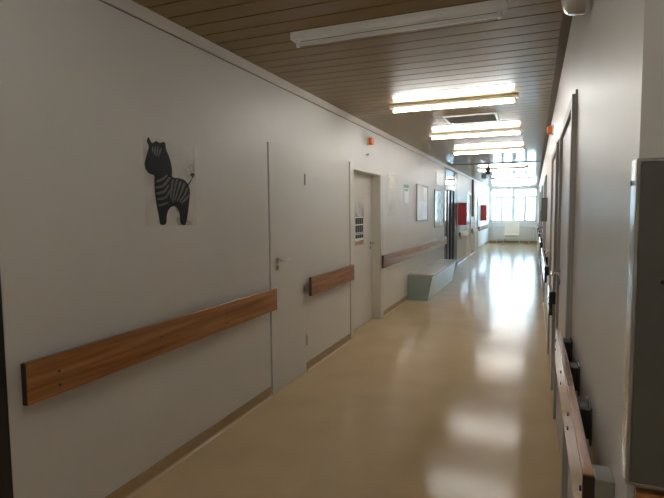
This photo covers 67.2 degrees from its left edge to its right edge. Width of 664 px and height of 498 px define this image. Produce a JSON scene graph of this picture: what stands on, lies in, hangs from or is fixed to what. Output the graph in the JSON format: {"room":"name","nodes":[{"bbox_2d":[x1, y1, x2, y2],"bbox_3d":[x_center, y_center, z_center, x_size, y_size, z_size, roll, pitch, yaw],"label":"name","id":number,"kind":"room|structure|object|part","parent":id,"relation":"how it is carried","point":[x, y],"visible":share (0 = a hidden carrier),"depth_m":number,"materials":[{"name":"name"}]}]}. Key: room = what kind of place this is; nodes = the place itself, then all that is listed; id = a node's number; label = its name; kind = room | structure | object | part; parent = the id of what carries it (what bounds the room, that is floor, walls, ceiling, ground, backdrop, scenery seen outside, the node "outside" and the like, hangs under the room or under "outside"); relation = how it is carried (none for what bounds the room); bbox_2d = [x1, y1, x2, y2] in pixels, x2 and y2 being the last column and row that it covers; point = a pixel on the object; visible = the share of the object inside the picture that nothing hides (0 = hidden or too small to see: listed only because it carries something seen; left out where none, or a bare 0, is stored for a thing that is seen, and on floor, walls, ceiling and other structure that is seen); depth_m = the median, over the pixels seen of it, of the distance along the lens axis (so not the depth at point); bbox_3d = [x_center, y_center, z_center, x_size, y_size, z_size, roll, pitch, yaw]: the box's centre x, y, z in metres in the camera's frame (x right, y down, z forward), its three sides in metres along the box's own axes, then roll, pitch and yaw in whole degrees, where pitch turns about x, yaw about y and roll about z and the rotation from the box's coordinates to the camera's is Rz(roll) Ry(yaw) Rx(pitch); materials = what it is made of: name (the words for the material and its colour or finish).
{"room":"hospital interior","nodes":[
{"label":"hospital interior","id":0,"kind":"room"},
{"bbox_2d":[0,0,488,497],"bbox_3d":[1.376,-0.477,8.869,0.160,2.612,31.500,1,5,22],"label":"wall","id":1,"kind":"structure","parent":0,"point":[87,256],"depth_m":2.70,"materials":[{"name":"paint"}]},
{"bbox_2d":[0,277,12,497],"bbox_3d":[-1.573,0.332,1.596,0.174,2.130,0.948,1,5,22],"label":"trim","id":2,"kind":"structure","parent":1,"relation":"attached to","point":[6,484],"depth_m":2.01,"materials":[{"name":"metal"}]},
{"bbox_2d":[20,288,276,405],"bbox_3d":[-0.870,0.475,3.033,0.068,0.178,2.146,1,5,22],"label":"handrail","id":3,"kind":"object","parent":1,"relation":"attached to","point":[42,378],"visible":1,"depth_m":2.54,"materials":[{"name":"brown wood"}]},
{"bbox_2d":[145,137,194,224],"bbox_3d":[-0.935,-0.382,2.917,0.004,0.493,0.440,1,5,22],"label":"poster","id":4,"kind":"object","parent":1,"relation":"attached to","point":[170,191],"visible":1,"depth_m":2.86,"materials":[{"name":"black paper"}]},
{"bbox_2d":[267,142,307,393],"bbox_3d":[-0.398,0.149,4.350,0.189,2.065,0.695,1,5,22],"label":"door","id":5,"kind":"structure","parent":1,"relation":"in","point":[285,165],"depth_m":4.30,"materials":[{"name":"paint"}]},
{"bbox_3d":[-0.406,0.091,4.160,0.065,0.048,0.145,1,5,22],"label":"handle","id":6,"kind":"part","parent":5,"relation":"part of","materials":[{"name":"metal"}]},
{"bbox_2d":[99,0,488,187],"bbox_3d":[1.445,-1.734,8.743,0.014,0.072,31.500,1,5,22],"label":"trim","id":7,"kind":"structure","parent":1,"relation":"attached to","point":[131,7],"depth_m":3.50,"materials":[{"name":"paint"}]},
{"bbox_2d":[105,241,488,497],"bbox_3d":[3.030,0.483,12.788,0.018,0.084,23.155,1,5,22],"label":"baseboard","id":8,"kind":"structure","parent":1,"relation":"attached to","point":[134,486],"depth_m":3.26,"materials":[{"name":"plastic"}]},
{"bbox_2d":[309,264,353,295],"bbox_3d":[0.005,0.306,5.199,0.068,0.178,1.195,1,5,22],"label":"handrail","id":9,"kind":"object","parent":1,"relation":"attached to","point":[319,283],"visible":1,"depth_m":5.06,"materials":[{"name":"brown wood"}]},
{"bbox_2d":[349,162,383,339],"bbox_3d":[0.387,-0.015,6.428,0.177,2.070,1.360,1,5,22],"label":"door","id":10,"kind":"structure","parent":1,"relation":"in","point":[365,182],"depth_m":6.70,"materials":[{"name":"paint"}]},
{"bbox_2d":[355,217,362,244],"bbox_3d":[0.352,-0.362,6.421,0.002,0.625,0.360,1,5,22],"label":"notice","id":11,"kind":"object","parent":10,"relation":"attached to","point":[358,220],"visible":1,"depth_m":6.40,"materials":[{"name":"white paper"}]},
{"bbox_2d":[367,137,373,145],"bbox_3d":[0.486,-1.361,6.316,0.067,0.100,0.100,1,5,22],"label":"lamp","id":12,"kind":"object","parent":1,"relation":"attached to","point":[370,141],"visible":1,"depth_m":6.28,"materials":[{"name":"plastic"}]},
{"bbox_2d":[382,245,419,267],"bbox_3d":[1.120,0.091,7.957,0.068,0.178,2.360,1,5,22],"label":"handrail","id":13,"kind":"object","parent":1,"relation":"attached to","point":[395,257],"visible":1,"depth_m":7.66,"materials":[{"name":"brown wood"}]},
{"bbox_2d":[404,184,408,202],"bbox_3d":[1.228,-0.908,8.257,0.004,0.305,0.320,1,5,22],"label":"wall sign","id":14,"kind":"object","parent":1,"relation":"attached to","point":[406,187],"visible":1,"depth_m":8.26,"materials":[{"name":"paper"}]},
{"bbox_2d":[416,184,427,220],"bbox_3d":[1.702,-0.870,9.415,0.022,0.666,0.986,1,5,22],"label":"whiteboard","id":15,"kind":"object","parent":1,"relation":"attached to","point":[421,190],"visible":1,"depth_m":9.34,"materials":[{"name":"ceramic"}]},
{"bbox_2d":[419,236,446,253],"bbox_3d":[2.123,-0.102,10.437,0.068,0.178,2.997,1,5,22],"label":"handrail","id":16,"kind":"object","parent":1,"relation":"attached to","point":[427,246],"visible":0.91,"depth_m":10.15,"materials":[{"name":"brown wood"}]},
{"bbox_2d":[434,189,443,227],"bbox_3d":[2.385,-0.897,11.110,0.022,0.816,1.136,1,5,22],"label":"framed picture","id":17,"kind":"object","parent":1,"relation":"attached to","point":[438,194],"visible":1,"depth_m":11.02,"materials":[{"name":"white glass"}]},
{"bbox_2d":[436,172,442,185],"bbox_3d":[2.397,-1.555,11.119,0.012,0.270,0.860,1,5,22],"label":"wall plaque","id":18,"kind":"object","parent":1,"relation":"attached to","point":[439,177],"visible":1,"depth_m":11.05,"materials":[{"name":"plastic"}]},
{"bbox_2d":[444,167,457,265],"bbox_3d":[3.026,-0.760,12.830,0.211,2.560,2.100,1,5,22],"label":"door","id":19,"kind":"structure","parent":1,"relation":"in","point":[451,177],"depth_m":12.80,"materials":[{"name":"metal"}]},
{"bbox_3d":[2.758,-0.497,12.159,0.006,1.900,0.480,1,5,22],"label":"door pane","id":20,"kind":"part","parent":19,"relation":"part of","materials":[{"name":"clear glass"}]},
{"bbox_3d":[2.941,-1.758,12.500,0.006,0.400,1.430,1,5,22],"label":"transom pane","id":21,"kind":"part","parent":19,"relation":"part of","materials":[{"name":"clear glass"}]},
{"bbox_3d":[2.950,-0.534,12.635,0.006,1.900,0.350,1,5,22],"label":"door pane","id":22,"kind":"part","parent":19,"relation":"part of","materials":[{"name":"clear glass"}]},
{"bbox_3d":[3.128,-0.569,13.074,0.006,1.900,0.400,1,5,22],"label":"door pane","id":23,"kind":"part","parent":19,"relation":"part of","materials":[{"name":"clear glass"}]},
{"bbox_2d":[458,203,468,224],"bbox_3d":[3.723,-0.993,14.125,0.252,0.620,0.550,1,5,22],"label":"upper cabinet","id":24,"kind":"object","parent":1,"relation":"attached to","point":[463,208],"visible":1,"depth_m":13.88,"materials":[{"name":"red metal"}]},
{"bbox_3d":[3.821,-0.991,14.086,0.010,0.580,0.510,1,5,22],"label":"door","id":25,"kind":"part","parent":24,"relation":"part of","materials":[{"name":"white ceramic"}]},
{"bbox_2d":[459,230,468,238],"bbox_3d":[3.926,-0.450,14.897,0.068,0.178,1.850,1,5,22],"label":"handrail","id":26,"kind":"object","parent":1,"relation":"attached to","point":[462,234],"visible":1,"depth_m":14.61,"materials":[{"name":"brown wood"}]},
{"bbox_2d":[466,192,471,256],"bbox_3d":[4.411,-0.791,16.323,0.200,2.080,1.120,1,5,22],"label":"door","id":27,"kind":"structure","parent":1,"relation":"in","point":[469,195],"depth_m":16.58,"materials":[{"name":"white paint"}]},
{"bbox_2d":[471,179,473,216],"bbox_3d":[4.790,-1.731,17.005,0.052,1.245,0.280,1,5,22],"label":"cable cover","id":28,"kind":"object","parent":1,"relation":"attached to","point":[472,210],"visible":0.91,"depth_m":16.91,"materials":[{"name":"white plastic"}]},
{"bbox_2d":[474,194,477,252],"bbox_3d":[5.233,-0.950,18.358,0.200,2.080,1.120,1,5,22],"label":"door","id":29,"kind":"structure","parent":1,"relation":"in","point":[476,196],"depth_m":18.54,"materials":[{"name":"white paint"}]},
{"bbox_2d":[478,224,487,230],"bbox_3d":[6.290,-0.905,20.746,0.068,0.178,4.000,1,5,22],"label":"handrail","id":30,"kind":"object","parent":1,"relation":"attached to","point":[482,227],"visible":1,"depth_m":20.10,"materials":[{"name":"brown wood"}]},
{"bbox_2d":[480,205,487,220],"bbox_3d":[6.097,-1.451,19.997,0.252,0.620,0.550,1,5,22],"label":"upper cabinet","id":31,"kind":"object","parent":1,"relation":"attached to","point":[484,208],"visible":1,"depth_m":19.75,"materials":[{"name":"red metal"}]},
{"bbox_2d":[448,161,541,165],"bbox_3d":[3.767,-2.002,11.655,2.095,0.022,0.060,1,5,22],"label":"trim","id":32,"kind":"structure","parent":1,"relation":"attached to","point":[527,161],"depth_m":11.64,"materials":[{"name":"metal"}]},
{"bbox_2d":[132,242,560,497],"bbox_3d":[1.811,0.897,8.963,5.300,0.150,31.800,1,5,22],"label":"floor","id":33,"kind":"structure","parent":0,"point":[448,394],"depth_m":3.70,"materials":[{"name":"laminate"}]},
{"bbox_2d":[408,259,456,300],"bbox_3d":[1.988,0.547,9.621,0.437,0.447,2.760,1,5,22],"label":"bench","id":34,"kind":"object","parent":33,"relation":"on","point":[428,280],"visible":1,"depth_m":8.59,"materials":[{"name":"paint"}]},
{"bbox_3d":[1.988,0.340,9.605,0.433,0.032,2.760,1,5,22],"label":"seat","id":35,"kind":"part","parent":34,"relation":"part of","materials":[{"name":"laminate"}]},
{"bbox_2d":[503,221,519,244],"bbox_3d":[7.918,-0.711,22.038,0.684,1.010,0.767,1,5,22],"label":"armchair","id":36,"kind":"object","parent":33,"relation":"on","point":[511,227],"visible":0.98,"depth_m":22.21,"materials":[{"name":"beige fabric"}]},
{"bbox_3d":[7.885,-0.610,21.962,0.600,0.100,0.540,1,5,22],"label":"seat","id":37,"kind":"part","parent":36,"relation":"part of","materials":[{"name":"beige plastic"}]},
{"bbox_3d":[8.019,-0.943,22.277,0.654,0.584,0.217,1,5,22],"label":"backrest","id":38,"kind":"part","parent":36,"relation":"part of","materials":[{"name":"beige plastic"}]},
{"bbox_2d":[493,226,534,242],"bbox_3d":[8.339,-0.668,22.958,1.841,0.780,0.070,1,5,22],"label":"radiator","id":39,"kind":"object","parent":33,"relation":"on","point":[526,232],"visible":0.8,"depth_m":22.88,"materials":[{"name":"metal"}]},
{"bbox_2d":[132,0,562,186],"bbox_3d":[1.786,-1.845,8.759,5.300,0.150,31.800,1,5,22],"label":"ceiling","id":40,"kind":"structure","parent":0,"point":[515,52],"depth_m":3.67,"materials":[{"name":"beige wood"}]},
{"bbox_2d":[290,0,506,47],"bbox_3d":[0.338,-1.277,2.868,1.252,0.085,0.074,1,5,22],"label":"ceiling light","id":41,"kind":"object","parent":40,"relation":"attached to","point":[491,6],"visible":1,"depth_m":2.82,"materials":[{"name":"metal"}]},
{"bbox_2d":[389,93,518,112],"bbox_3d":[1.183,-1.440,4.957,1.252,0.085,0.074,1,5,22],"label":"ceiling light","id":42,"kind":"object","parent":40,"relation":"attached to","point":[514,96],"visible":1,"depth_m":4.92,"materials":[{"name":"plastic"}]},
{"bbox_2d":[442,112,498,123],"bbox_3d":[1.663,-1.554,5.965,0.600,0.014,0.500,1,5,22],"label":"ceiling vent","id":43,"kind":"object","parent":40,"relation":"in","point":[483,117],"visible":1,"depth_m":5.93,"materials":[{"name":"metal"}]},
{"bbox_2d":[429,127,522,139],"bbox_3d":[1.975,-1.592,6.918,1.252,0.085,0.074,1,5,22],"label":"ceiling light","id":44,"kind":"object","parent":40,"relation":"attached to","point":[512,130],"visible":1,"depth_m":6.89,"materials":[{"name":"plastic"}]},
{"bbox_2d":[481,165,490,178],"bbox_3d":[3.733,-1.873,12.133,0.210,0.330,0.120,1,5,22],"label":"ceiling speaker","id":45,"kind":"object","parent":40,"relation":"hanging from","point":[488,170],"visible":1,"depth_m":12.09,"materials":[{"name":"black plastic"}]},
{"bbox_2d":[452,146,525,154],"bbox_3d":[2.779,-1.747,8.906,1.252,0.085,0.074,1,5,22],"label":"ceiling light","id":46,"kind":"object","parent":40,"relation":"attached to","point":[511,149],"visible":1,"depth_m":8.87,"materials":[{"name":"plastic"}]},
{"bbox_2d":[477,166,527,171],"bbox_3d":[4.394,-2.059,12.900,1.252,0.085,0.074,1,5,22],"label":"ceiling light","id":47,"kind":"object","parent":40,"relation":"attached to","point":[526,167],"visible":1,"depth_m":12.85,"materials":[{"name":"plastic"}]},
{"bbox_2d":[490,177,529,180],"bbox_3d":[6.013,-2.371,16.904,1.252,0.085,0.074,1,5,22],"label":"ceiling light","id":48,"kind":"object","parent":40,"relation":"attached to","point":[511,178],"visible":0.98,"depth_m":16.84,"materials":[{"name":"plastic"}]},
{"bbox_2d":[499,183,530,185],"bbox_3d":[7.601,-2.677,20.834,1.252,0.085,0.074,1,5,22],"label":"ceiling light","id":49,"kind":"object","parent":40,"relation":"attached to","point":[521,184],"visible":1,"depth_m":20.82,"materials":[{"name":"plastic"}]},
{"bbox_2d":[488,186,538,242],"bbox_3d":[8.379,-1.599,23.118,2.465,2.612,0.250,1,5,22],"label":"wall","id":50,"kind":"structure","parent":0,"point":[490,234],"depth_m":22.94,"materials":[{"name":"white paint"}]},
{"bbox_2d":[489,188,536,222],"bbox_3d":[8.338,-1.995,22.996,2.085,1.580,0.250,1,5,22],"label":"window","id":51,"kind":"structure","parent":50,"relation":"in","point":[513,197],"depth_m":23.04,"materials":[{"name":"white paint"}]},
{"bbox_3d":[7.902,-1.831,23.278,0.892,1.040,0.070,1,5,22],"label":"sash","id":52,"kind":"part","parent":51,"relation":"part of","materials":[{"name":"white glass"}]},
{"bbox_3d":[8.332,-1.219,23.021,2.085,0.030,0.180,1,5,22],"label":"sill","id":53,"kind":"part","parent":51,"relation":"part of","materials":[{"name":"white paint"}]},
{"bbox_3d":[8.841,-1.812,22.900,0.892,1.040,0.070,1,5,22],"label":"sash","id":54,"kind":"part","parent":51,"relation":"part of","materials":[{"name":"white glass"}]},
{"bbox_2d":[489,241,536,242],"bbox_3d":[8.341,-0.333,23.091,2.105,0.088,0.012,1,5,22],"label":"baseboard","id":55,"kind":"structure","parent":50,"relation":"attached to","point":[489,241],"depth_m":23.05,"materials":[{"name":"plastic"}]},
{"bbox_2d":[538,0,663,497],"bbox_3d":[5.026,-0.724,11.749,0.160,2.612,23.410,1,5,22],"label":"wall","id":56,"kind":"structure","parent":0,"point":[614,57],"depth_m":1.34,"materials":[{"name":"paint"}]},
{"bbox_2d":[538,192,540,255],"bbox_3d":[6.628,-0.768,15.861,0.201,2.062,1.224,1,5,22],"label":"door","id":57,"kind":"structure","parent":56,"relation":"in","point":[540,192],"depth_m":15.37,"materials":[{"name":"paint"}]},
{"bbox_2d":[539,237,542,251],"bbox_3d":[4.319,-0.114,10.330,0.068,0.178,2.150,1,5,22],"label":"handrail","id":58,"kind":"object","parent":56,"relation":"attached to","point":[540,239],"visible":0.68,"depth_m":9.53,"materials":[{"name":"brown wood"}]},
{"bbox_2d":[540,186,542,274],"bbox_3d":[5.058,-0.465,11.978,0.201,2.062,1.224,1,5,22],"label":"door","id":59,"kind":"structure","parent":56,"relation":"in","point":[542,186],"depth_m":11.50,"materials":[{"name":"paint"}]},
{"bbox_2d":[540,175,546,301],"bbox_3d":[3.694,-0.202,8.602,0.201,2.062,1.224,1,5,22],"label":"door","id":60,"kind":"structure","parent":56,"relation":"in","point":[545,179],"depth_m":8.11,"materials":[{"name":"paint"}]},
{"bbox_2d":[540,198,547,221],"bbox_3d":[3.158,-0.587,7.448,0.092,0.350,0.220,1,5,22],"label":"dispenser","id":61,"kind":"object","parent":56,"relation":"attached to","point":[544,201],"visible":0.93,"depth_m":7.35,"materials":[{"name":"grey plastic"}]},
{"bbox_2d":[541,248,548,282],"bbox_3d":[2.829,0.174,6.646,0.068,0.178,2.820,1,5,22],"label":"handrail","id":62,"kind":"object","parent":56,"relation":"attached to","point":[544,260],"visible":0.85,"depth_m":5.83,"materials":[{"name":"brown wood"}]},
{"bbox_2d":[547,125,553,134],"bbox_3d":[2.392,-1.301,5.474,0.067,0.100,0.100,1,5,22],"label":"lamp","id":63,"kind":"object","parent":56,"relation":"attached to","point":[550,129],"visible":0.96,"depth_m":5.44,"materials":[{"name":"plastic"}]},
{"bbox_2d":[547,285,555,314],"bbox_3d":[1.702,0.391,3.857,0.068,0.178,0.370,1,5,22],"label":"handrail","id":64,"kind":"object","parent":56,"relation":"attached to","point":[551,299],"visible":0.73,"depth_m":3.73,"materials":[{"name":"brown wood"}]},
{"bbox_2d":[537,243,566,497],"bbox_3d":[4.957,0.533,11.880,0.018,0.084,23.400,1,5,22],"label":"baseboard","id":65,"kind":"structure","parent":56,"relation":"attached to","point":[545,317],"depth_m":6.84,"materials":[{"name":"plastic"}]},
{"bbox_2d":[545,139,559,390],"bbox_3d":[2.088,0.107,4.631,0.201,2.062,1.234,1,5,22],"label":"door","id":66,"kind":"structure","parent":56,"relation":"in","point":[552,251],"depth_m":4.20,"materials":[{"name":"paint"}]},
{"bbox_2d":[538,11,572,185],"bbox_3d":[4.915,-2.012,11.693,0.055,0.016,23.410,1,5,22],"label":"trim","id":67,"kind":"structure","parent":56,"relation":"attached to","point":[566,20],"depth_m":3.89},
{"bbox_2d":[550,89,577,497],"bbox_3d":[1.425,0.235,2.990,0.201,2.062,1.264,1,5,22],"label":"door","id":68,"kind":"structure","parent":56,"relation":"in","point":[566,185],"depth_m":2.86,"materials":[{"name":"paint"}]},
{"bbox_3d":[1.515,0.165,3.393,0.065,0.048,0.145,1,5,22],"label":"handle","id":69,"kind":"part","parent":68,"relation":"part of","materials":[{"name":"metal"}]},
{"bbox_2d":[561,0,586,15],"bbox_3d":[0.884,-1.004,1.803,0.106,0.300,0.300,1,5,22],"label":"dome","id":70,"kind":"object","parent":56,"relation":"attached to","point":[570,7],"visible":1,"depth_m":1.79,"materials":[{"name":"plastic"}]},
{"bbox_2d":[555,328,614,497],"bbox_3d":[0.889,0.548,1.846,0.068,0.178,1.540,1,5,22],"label":"handrail","id":71,"kind":"object","parent":56,"relation":"attached to","point":[589,480],"visible":1,"depth_m":1.51,"materials":[{"name":"brown wood"}]},
{"bbox_3d":[1.053,0.124,0.828,0.660,2.612,0.120,1,5,22],"label":"wall","id":72,"kind":"structure","parent":0,"visible":0},
{"bbox_2d":[621,157,663,489],"bbox_3d":[0.794,0.142,0.838,0.523,0.602,0.054,1,5,22],"label":"upper cabinet","id":73,"kind":"object","parent":72,"relation":"attached to","point":[642,459],"visible":1,"depth_m":0.91,"materials":[{"name":"metal"}]},
{"bbox_2d":[633,487,663,497],"bbox_3d":[0.852,0.534,0.846,0.600,0.158,0.054,1,5,22],"label":"wall rail","id":74,"kind":"object","parent":72,"relation":"attached to","point":[638,492],"visible":1,"depth_m":0.93,"materials":[{"name":"brown wood"}]}
]}

